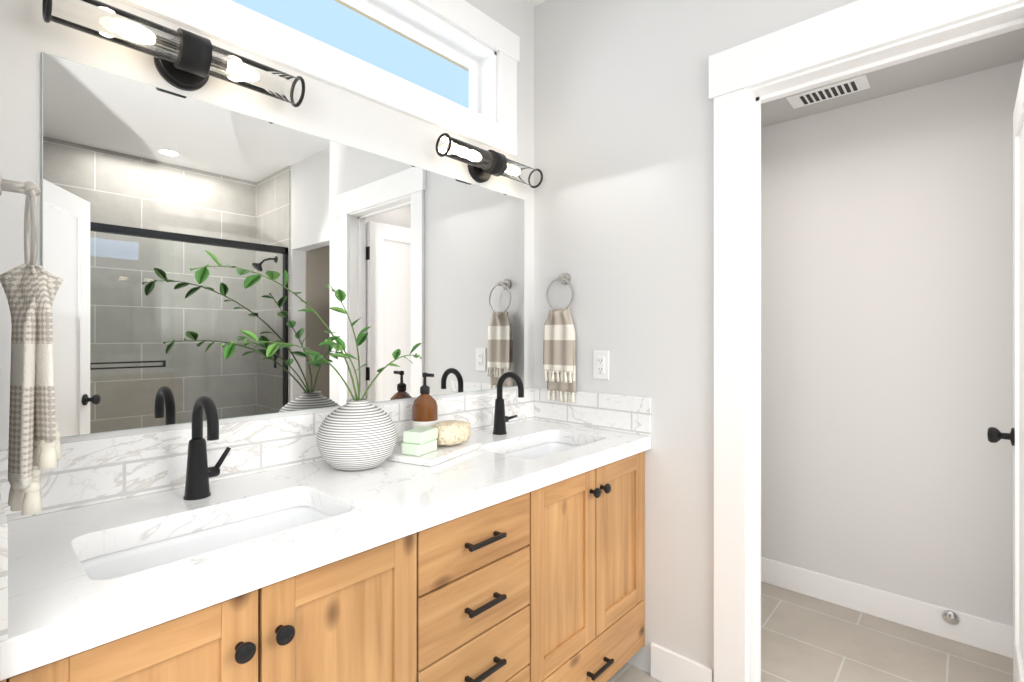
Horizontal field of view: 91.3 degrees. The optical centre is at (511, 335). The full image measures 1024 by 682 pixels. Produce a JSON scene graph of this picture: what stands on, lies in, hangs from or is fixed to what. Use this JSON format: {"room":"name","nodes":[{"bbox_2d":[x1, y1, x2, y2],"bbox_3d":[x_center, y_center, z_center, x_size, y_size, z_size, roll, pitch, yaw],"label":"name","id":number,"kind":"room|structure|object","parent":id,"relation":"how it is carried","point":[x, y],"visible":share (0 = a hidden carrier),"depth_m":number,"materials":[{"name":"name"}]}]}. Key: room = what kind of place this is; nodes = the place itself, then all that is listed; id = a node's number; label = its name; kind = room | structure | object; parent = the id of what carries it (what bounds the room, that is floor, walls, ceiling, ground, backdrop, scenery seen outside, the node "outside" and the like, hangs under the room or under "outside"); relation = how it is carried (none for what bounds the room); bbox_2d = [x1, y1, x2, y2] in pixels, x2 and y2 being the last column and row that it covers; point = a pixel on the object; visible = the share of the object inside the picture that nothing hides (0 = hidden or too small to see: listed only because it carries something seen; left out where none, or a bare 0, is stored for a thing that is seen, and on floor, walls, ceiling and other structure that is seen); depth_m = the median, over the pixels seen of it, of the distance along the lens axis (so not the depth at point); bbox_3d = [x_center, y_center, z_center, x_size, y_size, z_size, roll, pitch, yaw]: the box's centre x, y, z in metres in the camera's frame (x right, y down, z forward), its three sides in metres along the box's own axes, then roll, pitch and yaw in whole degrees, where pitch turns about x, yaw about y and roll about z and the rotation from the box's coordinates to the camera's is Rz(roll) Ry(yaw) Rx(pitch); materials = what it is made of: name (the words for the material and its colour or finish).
{"room":"bathroom","nodes":[
{"label":"bathroom","id":0,"kind":"room"},
{"bbox_2d":[0,0,533,449],"bbox_3d":[-0.182,-0.109,2.072,0.147,2.780,3.050,0,0,42],"label":"wall","id":1,"kind":"structure","parent":0,"point":[151,194],"depth_m":1.36,"materials":[{"name":"white paint"}]},
{"bbox_2d":[42,0,304,106],"bbox_3d":[-0.783,-0.677,1.215,0.132,0.116,0.520,0,0,42],"label":"sconce","id":2,"kind":"object","parent":1,"relation":"attached to","point":[185,60],"visible":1,"depth_m":1.18,"materials":[{"name":"black"}]},
{"bbox_2d":[117,0,519,156],"bbox_3d":[-0.514,-1.039,1.684,0.149,0.520,1.464,0,0,42],"label":"window","id":3,"kind":"structure","parent":1,"relation":"attached to","point":[235,24],"depth_m":1.81,"materials":[{"name":"white"}]},
{"bbox_2d":[436,133,542,187],"bbox_3d":[-0.088,-0.677,1.979,0.132,0.116,0.520,0,0,42],"label":"sconce","id":4,"kind":"object","parent":1,"relation":"attached to","point":[484,165],"visible":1,"depth_m":1.93,"materials":[{"name":"black"}]},
{"bbox_2d":[0,387,535,525],"bbox_3d":[-0.477,0.306,1.641,0.010,0.144,1.725,0,0,42],"label":"backsplash","id":5,"kind":"structure","parent":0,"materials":[{"name":"stone"}]},
{"bbox_2d":[525,0,545,6],"bbox_3d":[0.948,-1.549,0.422,4.040,0.100,4.500,0,0,42],"label":"ceiling","id":6,"kind":"structure","parent":0,"point":[533,3],"depth_m":2.25,"materials":[{"name":"white paint"}]},
{"bbox_2d":[534,0,1023,681],"bbox_3d":[0.842,-0.109,1.688,1.900,2.780,0.115,0,0,42],"label":"wall","id":7,"kind":"structure","parent":0,"point":[886,314],"depth_m":1.54,"materials":[{"name":"white paint"}]},
{"bbox_2d":[543,273,575,402],"bbox_3d":[0.208,0.005,2.133,0.151,0.550,0.079,0,0,42],"label":"towel ring","id":8,"kind":"object","parent":7,"relation":"attached to","point":[559,365],"visible":1,"depth_m":2.12,"materials":[{"name":"beige fabric"}]},
{"bbox_2d":[534,387,650,436],"bbox_3d":[0.314,0.306,2.081,0.566,0.144,0.010,0,0,42],"label":"backsplash","id":9,"kind":"structure","parent":7,"relation":"attached to","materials":[{"name":"stone"}]},
{"bbox_2d":[593,350,608,379],"bbox_3d":[0.362,0.118,2.040,0.072,0.116,0.009,0,0,42],"label":"electrical outlet plate","id":10,"kind":"object","parent":7,"relation":"attached to","point":[600,364],"visible":1,"depth_m":2.04,"materials":[{"name":"white plastic"}]},
{"bbox_2d":[650,557,1012,681],"bbox_3d":[0.971,1.218,1.042,2.960,0.125,2.792,0,0,42],"label":"baseboard","id":11,"kind":"structure","parent":7,"relation":"attached to","point":[667,665],"depth_m":2.18,"materials":[{"name":"white"}]},
{"bbox_2d":[941,610,959,624],"bbox_3d":[1.843,1.186,2.104,0.060,0.060,0.018,0,0,42],"label":"door stop","id":12,"kind":"object","parent":11,"relation":"attached to","point":[950,617],"visible":1,"depth_m":2.10,"materials":[{"name":"silver metal"}]},
{"bbox_2d":[709,0,1023,681],"bbox_3d":[1.082,0.159,1.469,0.946,2.245,0.165,0,0,42],"label":"door frame","id":13,"kind":"structure","parent":7,"relation":"attached to","point":[844,42],"depth_m":1.66,"materials":[{"name":"white"}]},
{"bbox_2d":[987,63,1023,681],"bbox_3d":[1.581,0.240,1.535,0.171,2.058,0.650,0,0,42],"label":"room door","id":14,"kind":"structure","parent":7,"relation":"in","point":[1015,436],"depth_m":1.70,"materials":[{"name":"white wood"}]},
{"bbox_2d":[607,582,1012,681],"bbox_3d":[0.948,1.331,0.422,4.040,0.100,4.500,0,0,42],"label":"floor","id":15,"kind":"structure","parent":0,"point":[805,638],"depth_m":2.03,"materials":[{"name":"tile"}]},
{"bbox_2d":[0,436,650,681],"bbox_3d":[-0.263,0.854,1.446,0.586,0.853,1.723,0,0,42],"label":"bathroom vanity","id":16,"kind":"object","parent":15,"relation":"on","point":[545,582],"depth_m":1.16,"materials":[{"name":"brown"}]},
{"bbox_2d":[0,420,650,671],"bbox_3d":[-0.267,0.407,1.449,0.576,0.057,1.724,0,0,42],"label":"countertop","id":17,"kind":"structure","parent":16,"relation":"on","point":[48,601],"depth_m":1.02,"materials":[{"name":"white stone"}]},
{"bbox_2d":[0,452,7,642],"bbox_3d":[-0.841,0.306,0.811,0.566,0.144,0.010,0,0,42],"label":"backsplash","id":18,"kind":"structure","parent":17,"relation":"on","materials":[{"name":"stone"}]},
{"bbox_2d":[180,396,231,499],"bbox_3d":[-0.691,0.258,1.166,0.149,0.242,0.101,0,0,42],"label":"faucet","id":19,"kind":"object","parent":17,"relation":"on","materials":[{"name":"black metal"}]},
{"bbox_2d":[190,250,421,470],"bbox_3d":[-0.516,0.095,1.326,0.298,0.568,0.604,0,0,42],"label":"vase","id":20,"kind":"object","parent":17,"relation":"on","point":[356,434],"visible":1,"depth_m":1.37,"materials":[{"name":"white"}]},
{"bbox_2d":[412,373,437,428],"bbox_3d":[-0.301,0.252,1.732,0.089,0.252,0.089,0,0,42],"label":"pump bottle","id":21,"kind":"object","parent":17,"relation":"on","point":[424,409],"visible":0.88,"depth_m":1.70,"materials":[{"name":"orange glass"}]},
{"bbox_2d":[388,420,480,466],"bbox_3d":[-0.241,0.331,1.605,0.164,0.096,0.284,0,0,27],"label":"soap tray","id":22,"kind":"object","parent":17,"relation":"on","point":[438,443],"visible":0.98,"depth_m":1.54,"materials":[{"name":"stone"}]},
{"bbox_2d":[488,372,527,435],"bbox_3d":[0.011,0.258,1.938,0.149,0.242,0.126,0,0,42],"label":"faucet","id":23,"kind":"object","parent":17,"relation":"on","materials":[{"name":"black metal"}]},
{"bbox_2d":[761,28,1023,127],"bbox_3d":[1.127,-1.129,2.146,1.705,0.080,0.948,0,0,42],"label":"ceiling","id":24,"kind":"structure","parent":0,"point":[990,52],"depth_m":2.07,"materials":[{"name":"grey paint"}]},
{"bbox_2d":[786,74,870,108],"bbox_3d":[1.407,-1.084,2.235,0.300,0.009,0.140,0,0,42],"label":"ceiling vent","id":25,"kind":"object","parent":24,"relation":"in","point":[842,88],"visible":0.98,"depth_m":2.22,"materials":[{"name":"white metal"}]},
{"bbox_3d":[0.311,-0.109,-0.323,3.820,2.780,0.115,0,0,42],"label":"wall","id":26,"kind":"structure","parent":0,"visible":0},
{"bbox_2d":[0,173,63,515],"bbox_3d":[-0.805,0.000,0.835,0.254,0.540,0.094,0,0,42],"label":"towel ring","id":27,"kind":"object","parent":26,"relation":"attached to","point":[30,287],"visible":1,"depth_m":0.77,"materials":[{"name":"beige fabric"}]},
{"label":"outside","id":28,"kind":"structure","parent":0,"visible":0},
{"bbox_2d":[232,0,468,107],"bbox_3d":[-2.610,-2.219,3.727,0.050,5.000,8.000,0,0,42],"label":"sky","id":29,"kind":"structure","parent":28,"point":[399,56],"depth_m":4.99,"materials":[{"name":"blue"}]},
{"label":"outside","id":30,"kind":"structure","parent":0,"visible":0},
{"bbox_2d":[334,0,468,71],"bbox_3d":[-0.576,-1.959,2.552,1.080,0.080,5.000,0,0,42],"label":"eave","id":31,"kind":"object","parent":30,"point":[397,32],"depth_m":3.18,"materials":[{"name":"beige"}]}
]}

